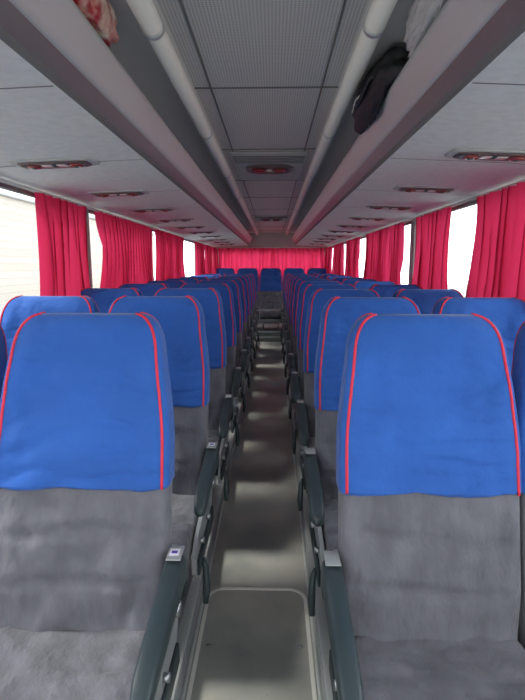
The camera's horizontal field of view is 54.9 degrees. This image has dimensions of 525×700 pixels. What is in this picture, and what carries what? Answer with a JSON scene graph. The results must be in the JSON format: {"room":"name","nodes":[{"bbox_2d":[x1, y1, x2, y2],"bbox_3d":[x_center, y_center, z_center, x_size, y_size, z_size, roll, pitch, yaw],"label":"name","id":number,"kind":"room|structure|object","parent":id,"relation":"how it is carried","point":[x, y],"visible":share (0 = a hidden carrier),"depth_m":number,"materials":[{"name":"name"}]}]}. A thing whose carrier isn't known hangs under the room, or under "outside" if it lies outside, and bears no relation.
{"room":"vehicle interior","nodes":[
{"label":"vehicle interior","id":0,"kind":"room"},
{"bbox_2d":[0,181,194,287],"bbox_3d":[-1.176,-0.444,4.767,0.060,2.250,12.700,0,9,1],"label":"wall","id":1,"kind":"structure","parent":0,"point":[87,209],"depth_m":3.42,"materials":[{"name":"grey plastic"}]},
{"bbox_2d":[0,183,34,197],"bbox_3d":[-1.220,-0.374,2.615,0.024,0.880,1.570,0,9,1],"label":"window","id":2,"kind":"structure","parent":1,"relation":"in","point":[2,186],"depth_m":2.49,"materials":[{"name":"grey glass"}]},
{"bbox_2d":[0,0,251,246],"bbox_3d":[-0.737,-1.342,4.761,0.805,0.315,11.600,0,9,1],"label":"luggage rack","id":3,"kind":"object","parent":1,"relation":"attached to","point":[64,93],"visible":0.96,"depth_m":1.67,"materials":[{"name":"grey plastic"}]},
{"bbox_2d":[8,157,99,169],"bbox_3d":[-0.831,-0.742,2.023,0.330,0.035,0.140,0,9,1],"label":"light panel","id":4,"kind":"object","parent":3,"relation":"attached to","point":[72,162],"visible":1,"depth_m":1.98,"materials":[{"name":"grey plastic"}]},
{"bbox_2d":[73,0,118,46],"bbox_3d":[-0.430,-0.841,1.247,0.101,0.128,0.331,0,9,1],"label":"snack packet","id":5,"kind":"object","parent":3,"relation":"on","point":[100,14],"visible":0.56,"depth_m":1.24,"materials":[{"name":"red plastic"}]},
{"bbox_2d":[0,178,215,247],"bbox_3d":[-1.097,-1.148,4.623,0.014,0.014,12.450,0,9,1],"label":"rail","id":6,"kind":"object","parent":3,"relation":"attached to","point":[1,179],"visible":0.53,"depth_m":2.93,"materials":[{"name":"silver metal"}]},
{"bbox_2d":[34,192,89,295],"bbox_3d":[-1.129,-0.576,2.899,0.077,0.545,0.638,0,9,1],"label":"window curtain","id":7,"kind":"object","parent":6,"relation":"hanging from","point":[61,224],"visible":0.98,"depth_m":2.80,"materials":[{"name":"red fabric"}]},
{"bbox_2d":[94,211,153,287],"bbox_3d":[-1.101,-0.795,4.213,0.085,0.545,1.529,0,9,1],"label":"window curtain","id":8,"kind":"object","parent":6,"relation":"hanging from","point":[127,258],"visible":0.93,"depth_m":3.97,"materials":[{"name":"red fabric"}]},
{"bbox_2d":[155,229,184,280],"bbox_3d":[-1.065,-1.076,5.899,0.082,0.545,1.553,0,9,1],"label":"window curtain","id":9,"kind":"object","parent":6,"relation":"hanging from","point":[169,247],"visible":0.94,"depth_m":5.67,"materials":[{"name":"red fabric"}]},
{"bbox_2d":[195,242,205,275],"bbox_3d":[-1.016,-1.471,8.273,0.080,0.545,0.958,0,9,1],"label":"window curtain","id":10,"kind":"object","parent":6,"relation":"hanging from","point":[199,247],"visible":0.93,"depth_m":8.05,"materials":[{"name":"red fabric"}]},
{"bbox_2d":[205,245,212,273],"bbox_3d":[-0.994,-1.651,9.356,0.077,0.545,0.863,0,9,1],"label":"window curtain","id":11,"kind":"object","parent":6,"relation":"hanging from","point":[208,249],"visible":0.93,"depth_m":9.12,"materials":[{"name":"red fabric"}]},
{"bbox_2d":[212,247,217,273],"bbox_3d":[-0.969,-1.822,10.383,0.076,0.545,0.753,0,9,1],"label":"window curtain","id":12,"kind":"object","parent":6,"relation":"hanging from","point":[214,250],"visible":0.84,"depth_m":10.11,"materials":[{"name":"red fabric"}]},
{"bbox_2d":[86,189,148,197],"bbox_3d":[-0.814,-0.880,2.852,0.330,0.035,0.140,0,9,1],"label":"light panel","id":13,"kind":"object","parent":3,"relation":"attached to","point":[103,194],"visible":1,"depth_m":2.81,"materials":[{"name":"grey plastic"}]},
{"bbox_2d":[129,207,176,212],"bbox_3d":[-0.796,-1.018,3.680,0.330,0.035,0.140,0,9,1],"label":"light panel","id":14,"kind":"object","parent":3,"relation":"attached to","point":[159,209],"visible":1,"depth_m":3.63,"materials":[{"name":"grey plastic"}]},
{"bbox_2d":[156,218,193,222],"bbox_3d":[-0.779,-1.156,4.509,0.330,0.035,0.140,0,9,1],"label":"light panel","id":15,"kind":"object","parent":3,"relation":"attached to","point":[178,219],"visible":0.99,"depth_m":4.46,"materials":[{"name":"grey plastic"}]},
{"bbox_2d":[174,226,205,228],"bbox_3d":[-0.761,-1.294,5.337,0.330,0.035,0.140,0,9,1],"label":"light panel","id":16,"kind":"object","parent":3,"relation":"attached to","point":[179,227],"visible":0.99,"depth_m":5.29,"materials":[{"name":"grey plastic"}]},
{"bbox_2d":[188,231,214,233],"bbox_3d":[-0.744,-1.432,6.165,0.330,0.035,0.140,0,9,1],"label":"light panel","id":17,"kind":"object","parent":3,"relation":"attached to","point":[201,232],"visible":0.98,"depth_m":6.12,"materials":[{"name":"grey plastic"}]},
{"bbox_2d":[198,235,221,237],"bbox_3d":[-0.726,-1.570,6.994,0.330,0.035,0.140,0,9,1],"label":"light panel","id":18,"kind":"object","parent":3,"relation":"attached to","point":[215,236],"visible":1,"depth_m":6.94,"materials":[{"name":"grey plastic"}]},
{"bbox_2d":[126,0,257,234],"bbox_3d":[-0.246,-1.428,4.518,0.065,0.065,12.530,0,9,1],"label":"grab rail","id":19,"kind":"object","parent":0,"point":[151,24],"depth_m":1.75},
{"bbox_2d":[191,427,230,569],"bbox_3d":[-0.695,0.720,4.199,0.931,0.120,11.214,0,9,1],"label":"floor","id":20,"kind":"structure","parent":0,"point":[216,479],"depth_m":3.23,"materials":[{"name":"plastic"}]},
{"bbox_2d":[0,325,7,397],"bbox_3d":[-0.969,0.540,1.233,0.484,1.210,0.734,0,9,1],"label":"seat","id":21,"kind":"object","parent":20,"relation":"on","point":[3,346],"visible":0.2,"depth_m":1.45,"materials":[{"name":"blue fabric"}]},
{"bbox_2d":[0,295,99,355],"bbox_3d":[-0.952,0.405,2.042,0.484,1.210,0.734,0,9,1],"label":"seat","id":22,"kind":"object","parent":20,"relation":"on","point":[17,309],"visible":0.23,"depth_m":2.21,"materials":[{"name":"blue fabric"}]},
{"bbox_2d":[0,312,187,699],"bbox_3d":[-0.472,0.542,1.222,0.538,1.210,0.740,0,9,1],"label":"seat","id":23,"kind":"object","parent":20,"relation":"on","point":[93,578],"visible":1,"depth_m":1.35,"materials":[{"name":"blue fabric"}]},
{"bbox_2d":[80,288,143,312],"bbox_3d":[-0.935,0.271,2.850,0.484,1.210,0.734,0,9,1],"label":"seat","id":24,"kind":"object","parent":20,"relation":"on","point":[103,297],"visible":0.14,"depth_m":3.03,"materials":[{"name":"blue fabric"}]},
{"bbox_2d":[119,283,168,295],"bbox_3d":[-0.918,0.136,3.659,0.484,1.210,0.734,0,9,1],"label":"seat","id":25,"kind":"object","parent":20,"relation":"on","point":[146,289],"visible":0.06,"depth_m":3.84,"materials":[{"name":"blue fabric"}]},
{"bbox_2d":[107,295,218,629],"bbox_3d":[-0.455,0.407,2.031,0.538,1.210,0.740,0,9,1],"label":"seat","id":26,"kind":"object","parent":20,"relation":"on","point":[181,319],"visible":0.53,"depth_m":2.16,"materials":[{"name":"blue fabric"}]},
{"bbox_2d":[146,280,185,287],"bbox_3d":[-0.901,0.002,4.468,0.484,1.210,0.734,0,9,1],"label":"seat","id":27,"kind":"object","parent":20,"relation":"on","point":[172,284],"visible":0.03,"depth_m":4.65,"materials":[{"name":"blue fabric"}]},
{"bbox_2d":[165,278,198,283],"bbox_3d":[-0.883,-0.133,5.276,0.484,1.210,0.734,0,9,1],"label":"seat","id":28,"kind":"object","parent":20,"relation":"on","point":[187,280],"visible":0.11,"depth_m":5.46,"materials":[{"name":"blue fabric"}]},
{"bbox_2d":[153,288,233,500],"bbox_3d":[-0.438,0.273,2.840,0.538,1.210,0.740,0,9,1],"label":"seat","id":29,"kind":"object","parent":20,"relation":"on","point":[221,407],"visible":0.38,"depth_m":2.97,"materials":[{"name":"blue fabric"}]},
{"bbox_2d":[180,277,208,280],"bbox_3d":[-0.867,-0.268,6.085,0.484,1.210,0.734,0,9,1],"label":"seat","id":30,"kind":"object","parent":20,"relation":"on","point":[198,278],"visible":0.06,"depth_m":6.27,"materials":[{"name":"blue fabric"}]},
{"bbox_2d":[190,275,215,278],"bbox_3d":[-0.849,-0.402,6.894,0.484,1.210,0.734,0,9,1],"label":"seat","id":31,"kind":"object","parent":20,"relation":"on","point":[212,276],"visible":0.08,"depth_m":7.08,"materials":[{"name":"blue fabric"}]},
{"bbox_2d":[199,274,221,277],"bbox_3d":[-0.832,-0.537,7.702,0.484,1.210,0.734,0,9,1],"label":"seat","id":32,"kind":"object","parent":20,"relation":"on","point":[218,275],"visible":0.09,"depth_m":7.89,"materials":[{"name":"blue fabric"}]},
{"bbox_2d":[180,283,241,445],"bbox_3d":[-0.421,0.138,3.648,0.538,1.210,0.740,0,9,1],"label":"seat","id":33,"kind":"object","parent":20,"relation":"on","point":[233,376],"visible":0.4,"depth_m":3.78,"materials":[{"name":"blue fabric"}]},
{"bbox_2d":[171,337,257,699],"bbox_3d":[-0.257,0.708,4.118,0.097,0.090,11.080,0,9,1],"label":"trim","id":34,"kind":"structure","parent":20,"relation":"attached to","point":[191,617],"depth_m":2.08,"materials":[{"name":"silver metal"}]},
{"bbox_2d":[196,280,246,411],"bbox_3d":[-0.404,0.003,4.457,0.538,1.210,0.740,0,9,1],"label":"seat","id":35,"kind":"object","parent":20,"relation":"on","point":[241,354],"visible":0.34,"depth_m":4.60,"materials":[{"name":"blue fabric"}]},
{"bbox_2d":[208,278,250,398],"bbox_3d":[-0.387,-0.131,5.266,0.538,1.210,0.740,0,9,1],"label":"seat","id":36,"kind":"object","parent":20,"relation":"on","point":[246,341],"visible":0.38,"depth_m":5.40,"materials":[{"name":"blue fabric"}]},
{"bbox_2d":[218,277,253,371],"bbox_3d":[-0.370,-0.266,6.074,0.538,1.210,0.740,0,9,1],"label":"seat","id":37,"kind":"object","parent":20,"relation":"on","point":[250,331],"visible":0.24,"depth_m":6.21,"materials":[{"name":"blue fabric"}]},
{"bbox_2d":[223,275,255,358],"bbox_3d":[-0.353,-0.401,6.883,0.538,1.210,0.740,0,9,1],"label":"seat","id":38,"kind":"object","parent":20,"relation":"on","point":[252,323],"visible":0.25,"depth_m":7.03,"materials":[{"name":"blue fabric"}]},
{"bbox_2d":[228,274,257,348],"bbox_3d":[-0.336,-0.535,7.692,0.538,1.210,0.740,0,9,1],"label":"seat","id":39,"kind":"object","parent":20,"relation":"on","point":[255,317],"visible":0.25,"depth_m":7.83,"materials":[{"name":"blue fabric"}]},
{"bbox_2d":[233,274,259,340],"bbox_3d":[-0.319,-0.670,8.501,0.538,1.210,0.740,0,9,1],"label":"seat","id":40,"kind":"object","parent":20,"relation":"on","point":[252,275],"visible":0.22,"depth_m":8.63,"materials":[{"name":"blue fabric"}]},
{"bbox_2d":[184,342,318,699],"bbox_3d":[0.016,0.767,4.183,0.490,0.053,11.200,0,9,1],"label":"floor","id":41,"kind":"structure","parent":0,"point":[255,637],"depth_m":2.33,"materials":[{"name":"plastic"}]},
{"bbox_2d":[108,0,414,232],"bbox_3d":[0.059,-1.382,4.585,2.410,0.220,12.700,0,9,1],"label":"ceiling","id":42,"kind":"structure","parent":0,"point":[263,75],"depth_m":1.88,"materials":[{"name":"white plastic"}]},
{"bbox_2d":[228,151,308,179],"bbox_3d":[0.049,-1.293,3.617,0.500,0.036,1.000,0,9,1],"label":"ceiling vent","id":43,"kind":"object","parent":42,"relation":"attached to","point":[248,165],"depth_m":3.47,"materials":[{"name":"grey plastic"}]},
{"bbox_2d":[253,215,288,221],"bbox_3d":[0.131,-1.945,7.532,0.500,0.036,1.000,0,9,1],"label":"ceiling vent","id":44,"kind":"object","parent":42,"relation":"attached to","point":[258,218],"depth_m":7.39,"materials":[{"name":"grey plastic"}]},
{"bbox_2d":[256,323,282,341],"bbox_3d":[0.174,-0.352,10.376,2.408,0.228,1.609,0,9,1],"label":"step","id":45,"kind":"structure","parent":0,"point":[270,333],"depth_m":9.70,"materials":[{"name":"plastic"}]},
{"bbox_2d":[216,268,234,275],"bbox_3d":[-0.782,-1.026,10.094,0.484,1.210,0.734,0,9,1],"label":"seat","id":46,"kind":"object","parent":45,"relation":"on","point":[227,271],"visible":0.16,"depth_m":10.27,"materials":[{"name":"blue fabric"}]},
{"bbox_2d":[237,268,258,310],"bbox_3d":[-0.308,-1.025,10.084,0.484,1.210,0.734,0,9,1],"label":"seat","id":47,"kind":"object","parent":45,"relation":"on","point":[254,271],"visible":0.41,"depth_m":10.25,"materials":[{"name":"blue fabric"}]},
{"bbox_2d":[259,268,282,330],"bbox_3d":[0.166,-1.023,10.075,0.484,1.210,0.734,0,9,1],"label":"seat","id":48,"kind":"object","parent":45,"relation":"on","point":[270,282],"visible":0.94,"depth_m":10.21,"materials":[{"name":"blue fabric"}]},
{"bbox_2d":[283,268,304,286],"bbox_3d":[0.640,-1.021,10.065,0.484,1.210,0.734,0,9,1],"label":"seat","id":49,"kind":"object","parent":45,"relation":"on","point":[287,270],"visible":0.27,"depth_m":10.23,"materials":[{"name":"blue fabric"}]},
{"bbox_2d":[307,268,326,274],"bbox_3d":[1.114,-1.020,10.055,0.484,1.210,0.734,0,9,1],"label":"seat","id":50,"kind":"object","parent":45,"relation":"on","point":[311,271],"visible":0.2,"depth_m":10.23,"materials":[{"name":"blue fabric"}]},
{"bbox_2d":[218,233,324,322],"bbox_3d":[0.191,-1.487,11.034,2.410,2.250,0.060,0,9,1],"label":"wall","id":51,"kind":"structure","parent":0,"point":[262,239],"depth_m":10.86,"materials":[{"name":"grey plastic"}]},
{"bbox_2d":[216,247,326,247],"bbox_3d":[0.190,-2.197,10.835,2.370,0.014,0.014,0,9,1],"label":"rail","id":52,"kind":"object","parent":51,"relation":"attached to","point":[216,247],"visible":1,"depth_m":10.83,"materials":[{"name":"silver metal"}]},
{"bbox_2d":[218,248,271,279],"bbox_3d":[-0.363,-1.855,10.898,1.184,0.680,0.076,0,9,1],"label":"window curtain","id":53,"kind":"object","parent":52,"relation":"hanging from","point":[235,258],"visible":0.73,"depth_m":10.88,"materials":[{"name":"red fabric"}]},
{"bbox_2d":[272,248,324,279],"bbox_3d":[0.766,-1.847,10.854,1.153,0.680,0.077,0,9,1],"label":"window curtain","id":54,"kind":"object","parent":52,"relation":"hanging from","point":[282,258],"visible":0.69,"depth_m":10.84,"materials":[{"name":"red fabric"}]},
{"bbox_2d":[285,0,397,234],"bbox_3d":[0.380,-1.426,4.505,0.065,0.065,12.530,0,9,1],"label":"grab rail","id":55,"kind":"object","parent":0,"point":[375,22],"depth_m":1.74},
{"bbox_2d":[344,185,515,283],"bbox_3d":[1.294,-0.435,4.717,0.060,2.250,12.700,0,9,1],"label":"wall","id":56,"kind":"structure","parent":0,"point":[413,222],"depth_m":4.22,"materials":[{"name":"grey plastic"}]},
{"bbox_2d":[291,0,524,246],"bbox_3d":[0.870,-1.337,4.728,0.785,0.315,11.600,0,9,1],"label":"luggage rack","id":57,"kind":"object","parent":56,"relation":"attached to","point":[463,84],"visible":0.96,"depth_m":1.64,"materials":[{"name":"grey plastic"}]},
{"bbox_2d":[316,238,336,239],"bbox_3d":[0.978,-1.682,7.669,0.330,0.035,0.141,0,9,2],"label":"light panel","id":58,"kind":"object","parent":57,"relation":"attached to","point":[316,238],"visible":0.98,"depth_m":7.62,"materials":[{"name":"grey plastic"}]},
{"bbox_2d":[321,235,344,236],"bbox_3d":[0.961,-1.544,6.841,0.330,0.035,0.141,0,9,2],"label":"light panel","id":59,"kind":"object","parent":57,"relation":"attached to","point":[321,235],"visible":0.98,"depth_m":6.80,"materials":[{"name":"grey plastic"}]},
{"bbox_2d":[328,230,355,232],"bbox_3d":[0.943,-1.406,6.012,0.330,0.035,0.141,0,9,2],"label":"light panel","id":60,"kind":"object","parent":57,"relation":"attached to","point":[332,231],"visible":1,"depth_m":5.96,"materials":[{"name":"grey plastic"}]},
{"bbox_2d":[336,224,368,227],"bbox_3d":[0.926,-1.268,5.184,0.330,0.035,0.141,0,9,2],"label":"light panel","id":61,"kind":"object","parent":57,"relation":"attached to","point":[339,225],"visible":1,"depth_m":5.14,"materials":[{"name":"grey plastic"}]},
{"bbox_2d":[348,216,387,220],"bbox_3d":[0.908,-1.131,4.356,0.330,0.035,0.141,0,9,2],"label":"light panel","id":62,"kind":"object","parent":57,"relation":"attached to","point":[350,217],"visible":1,"depth_m":4.31,"materials":[{"name":"grey plastic"}]},
{"bbox_2d":[352,47,409,134],"bbox_3d":[0.444,-0.932,1.879,0.193,0.170,0.715,0,9,1],"label":"backpack","id":63,"kind":"object","parent":57,"relation":"on","point":[379,79],"visible":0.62,"depth_m":1.69,"materials":[{"name":"black fabric"}]},
{"bbox_2d":[365,205,414,210],"bbox_3d":[0.891,-0.993,3.527,0.330,0.035,0.141,0,9,2],"label":"light panel","id":64,"kind":"object","parent":57,"relation":"attached to","point":[377,207],"visible":0.99,"depth_m":3.48,"materials":[{"name":"grey plastic"}]},
{"bbox_2d":[403,0,446,57],"bbox_3d":[0.447,-0.837,1.233,0.152,0.146,0.500,0,9,1],"label":"plastic bag","id":65,"kind":"object","parent":57,"relation":"on","point":[422,13],"visible":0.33,"depth_m":1.25,"materials":[{"name":"white plastic"}]},
{"bbox_2d":[327,179,524,247],"bbox_3d":[1.213,-1.140,4.576,0.014,0.014,12.450,0,9,1],"label":"rail","id":66,"kind":"object","parent":57,"relation":"attached to","point":[515,183],"visible":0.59,"depth_m":3.06,"materials":[{"name":"silver metal"}]},
{"bbox_2d":[324,246,332,273],"bbox_3d":[1.325,-1.786,10.165,0.078,0.545,1.107,0,9,1],"label":"window curtain","id":67,"kind":"object","parent":66,"relation":"hanging from","point":[328,251],"visible":0.87,"depth_m":9.88,"materials":[{"name":"red fabric"}]},
{"bbox_2d":[332,243,343,274],"bbox_3d":[1.293,-1.532,8.640,0.075,0.545,1.212,0,9,1],"label":"window curtain","id":68,"kind":"object","parent":66,"relation":"hanging from","point":[338,249],"visible":0.89,"depth_m":8.42,"materials":[{"name":"red fabric"}]},
{"bbox_2d":[344,237,359,276],"bbox_3d":[1.262,-1.279,7.119,0.081,0.545,1.096,0,9,1],"label":"window curtain","id":69,"kind":"object","parent":66,"relation":"hanging from","point":[352,246],"visible":0.92,"depth_m":6.91,"materials":[{"name":"red fabric"}]},
{"bbox_2d":[363,227,389,280],"bbox_3d":[1.226,-0.999,5.437,0.084,0.545,1.210,0,9,1],"label":"window curtain","id":70,"kind":"object","parent":66,"relation":"hanging from","point":[377,243],"visible":0.93,"depth_m":5.27,"materials":[{"name":"red fabric"}]},
{"bbox_2d":[388,223,403,283],"bbox_3d":[1.207,-0.852,4.553,0.075,0.545,0.407,0,9,1],"label":"window curtain","id":71,"kind":"object","parent":66,"relation":"hanging from","point":[396,245],"visible":0.91,"depth_m":4.51,"materials":[{"name":"red fabric"}]},
{"bbox_2d":[412,207,451,288],"bbox_3d":[1.185,-0.685,3.550,0.079,0.545,0.724,0,9,1],"label":"window curtain","id":72,"kind":"object","parent":66,"relation":"hanging from","point":[430,270],"visible":0.96,"depth_m":3.46,"materials":[{"name":"red fabric"}]},
{"bbox_2d":[465,182,524,299],"bbox_3d":[1.161,-0.494,2.404,0.073,0.545,0.841,0,9,1],"label":"window curtain","id":73,"kind":"object","parent":66,"relation":"hanging from","point":[497,268],"visible":0.94,"depth_m":2.44,"materials":[{"name":"red fabric"}]},
{"bbox_2d":[393,185,459,193],"bbox_3d":[0.874,-0.855,2.699,0.330,0.035,0.141,0,9,2],"label":"light panel","id":74,"kind":"object","parent":57,"relation":"attached to","point":[404,188],"visible":1,"depth_m":2.65,"materials":[{"name":"grey plastic"}]},
{"bbox_2d":[445,148,524,161],"bbox_3d":[0.856,-0.717,1.870,0.330,0.035,0.141,0,9,2],"label":"light panel","id":75,"kind":"object","parent":57,"relation":"attached to","point":[459,153],"visible":1,"depth_m":1.84,"materials":[{"name":"grey plastic"}]},
{"bbox_2d":[451,200,476,211],"bbox_3d":[1.271,-0.536,3.585,0.024,0.880,1.300,0,9,1],"label":"window","id":76,"kind":"structure","parent":56,"relation":"in","point":[474,202],"depth_m":3.13,"materials":[{"name":"grey glass"}]},
{"bbox_3d":[0.755,0.725,4.169,0.985,0.120,11.214,0,9,1],"label":"floor","id":77,"kind":"structure","parent":0,"visible":0},
{"bbox_2d":[280,273,304,336],"bbox_3d":[0.578,-0.725,8.832,0.538,1.210,0.740,0,9,1],"label":"seat","id":78,"kind":"object","parent":77,"relation":"on","point":[281,310],"visible":0.16,"depth_m":8.98,"materials":[{"name":"blue fabric"}]},
{"bbox_2d":[281,274,308,344],"bbox_3d":[0.562,-0.598,8.068,0.538,1.210,0.740,0,9,1],"label":"seat","id":79,"kind":"object","parent":77,"relation":"on","point":[282,314],"visible":0.16,"depth_m":8.22,"materials":[{"name":"blue fabric"}]},
{"bbox_2d":[282,275,312,353],"bbox_3d":[0.546,-0.470,7.304,0.538,1.210,0.740,0,9,1],"label":"seat","id":80,"kind":"object","parent":77,"relation":"on","point":[284,319],"visible":0.16,"depth_m":7.46,"materials":[{"name":"blue fabric"}]},
{"bbox_2d":[283,276,316,363],"bbox_3d":[0.529,-0.343,6.539,0.538,1.210,0.740,0,9,1],"label":"seat","id":81,"kind":"object","parent":77,"relation":"on","point":[285,326],"visible":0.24,"depth_m":6.69,"materials":[{"name":"blue fabric"}]},
{"bbox_2d":[284,277,323,376],"bbox_3d":[0.513,-0.216,5.775,0.538,1.210,0.740,0,9,1],"label":"seat","id":82,"kind":"object","parent":77,"relation":"on","point":[287,334],"visible":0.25,"depth_m":5.93,"materials":[{"name":"blue fabric"}]},
{"bbox_2d":[282,338,332,699],"bbox_3d":[0.286,0.710,4.107,0.097,0.090,11.080,0,9,1],"label":"trim","id":83,"kind":"structure","parent":77,"relation":"attached to","point":[319,627],"depth_m":2.01,"materials":[{"name":"silver metal"}]},
{"bbox_2d":[286,279,330,394],"bbox_3d":[0.497,-0.089,5.011,0.538,1.210,0.740,0,9,1],"label":"seat","id":84,"kind":"object","parent":77,"relation":"on","point":[289,345],"visible":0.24,"depth_m":5.16,"materials":[{"name":"blue fabric"}]},
{"bbox_2d":[288,281,341,418],"bbox_3d":[0.481,0.038,4.247,0.538,1.210,0.740,0,9,1],"label":"seat","id":85,"kind":"object","parent":77,"relation":"on","point":[292,359],"visible":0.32,"depth_m":4.39,"materials":[{"name":"blue fabric"}]},
{"bbox_2d":[291,284,356,453],"bbox_3d":[0.465,0.166,3.482,0.538,1.210,0.740,0,9,1],"label":"seat","id":86,"kind":"object","parent":77,"relation":"on","point":[297,379],"visible":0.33,"depth_m":3.63,"materials":[{"name":"blue fabric"}]},
{"bbox_2d":[316,274,337,276],"bbox_3d":[1.063,-0.596,8.058,0.484,1.210,0.734,0,9,1],"label":"seat","id":87,"kind":"object","parent":77,"relation":"on","point":[318,275],"visible":0.05,"depth_m":8.25,"materials":[{"name":"blue fabric"}]},
{"bbox_2d":[321,275,344,278],"bbox_3d":[1.047,-0.469,7.294,0.484,1.210,0.734,0,9,1],"label":"seat","id":88,"kind":"object","parent":77,"relation":"on","point":[322,276],"visible":0.06,"depth_m":7.49,"materials":[{"name":"blue fabric"}]},
{"bbox_2d":[295,289,379,510],"bbox_3d":[0.449,0.293,2.718,0.538,1.210,0.740,0,9,1],"label":"seat","id":89,"kind":"object","parent":77,"relation":"on","point":[305,409],"visible":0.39,"depth_m":2.86,"materials":[{"name":"blue fabric"}]},
{"bbox_2d":[325,276,352,280],"bbox_3d":[1.031,-0.342,6.529,0.484,1.210,0.734,0,9,1],"label":"seat","id":90,"kind":"object","parent":77,"relation":"on","point":[327,277],"visible":0.05,"depth_m":6.72,"materials":[{"name":"blue fabric"}]},
{"bbox_2d":[332,277,363,281],"bbox_3d":[1.015,-0.214,5.765,0.484,1.210,0.734,0,9,1],"label":"seat","id":91,"kind":"object","parent":77,"relation":"on","point":[339,279],"visible":0.06,"depth_m":5.95,"materials":[{"name":"blue fabric"}]},
{"bbox_2d":[340,279,376,283],"bbox_3d":[0.999,-0.087,5.001,0.484,1.210,0.734,0,9,1],"label":"seat","id":92,"kind":"object","parent":77,"relation":"on","point":[344,281],"visible":0.12,"depth_m":5.19,"materials":[{"name":"blue fabric"}]},
{"bbox_2d":[304,296,420,616],"bbox_3d":[0.433,0.420,1.954,0.538,1.210,0.740,0,9,1],"label":"seat","id":93,"kind":"object","parent":77,"relation":"on","point":[339,314],"visible":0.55,"depth_m":2.10,"materials":[{"name":"blue fabric"}]},
{"bbox_2d":[352,281,395,288],"bbox_3d":[0.983,0.040,4.237,0.484,1.210,0.734,0,9,1],"label":"seat","id":94,"kind":"object","parent":77,"relation":"on","point":[358,284],"visible":0.07,"depth_m":4.42,"materials":[{"name":"blue fabric"}]},
{"bbox_2d":[369,284,422,296],"bbox_3d":[0.967,0.167,3.472,0.484,1.210,0.734,0,9,1],"label":"seat","id":95,"kind":"object","parent":77,"relation":"on","point":[384,290],"visible":0.04,"depth_m":3.65,"materials":[{"name":"blue fabric"}]},
{"bbox_2d":[320,313,524,699],"bbox_3d":[0.417,0.547,1.189,0.538,1.210,0.740,0,9,1],"label":"seat","id":96,"kind":"object","parent":77,"relation":"on","point":[421,585],"visible":1,"depth_m":1.32,"materials":[{"name":"blue fabric"}]},
{"bbox_2d":[392,289,463,313],"bbox_3d":[0.951,0.294,2.708,0.484,1.210,0.734,0,9,1],"label":"seat","id":97,"kind":"object","parent":77,"relation":"on","point":[425,299],"visible":0.09,"depth_m":2.88,"materials":[{"name":"blue fabric"}]},
{"bbox_2d":[431,297,524,371],"bbox_3d":[0.935,0.422,1.944,0.484,1.210,0.734,0,9,1],"label":"seat","id":98,"kind":"object","parent":77,"relation":"on","point":[507,313],"visible":0.21,"depth_m":2.12,"materials":[{"name":"blue fabric"}]},
{"bbox_2d":[511,321,524,649],"bbox_3d":[0.918,0.549,1.179,0.484,1.210,0.734,0,9,1],"label":"seat","id":99,"kind":"object","parent":77,"relation":"on","point":[518,363],"visible":0.45,"depth_m":1.35,"materials":[{"name":"blue fabric"}]},
{"label":"outside","id":100,"kind":"structure","parent":0,"visible":0},
{"bbox_2d":[448,284,466,296],"bbox_3d":[0.468,-1.060,22.628,120.000,0.100,105.000,0,9,1],"label":"ground","id":101,"kind":"structure","parent":100,"point":[461,288],"depth_m":62.23,"materials":[{"name":"white"}]},
{"bbox_2d":[0,189,154,315],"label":"window","id":102,"kind":"structure","parent":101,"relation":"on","point":[19,253],"depth_m":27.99,"materials":[{"name":"glass"}]}
]}

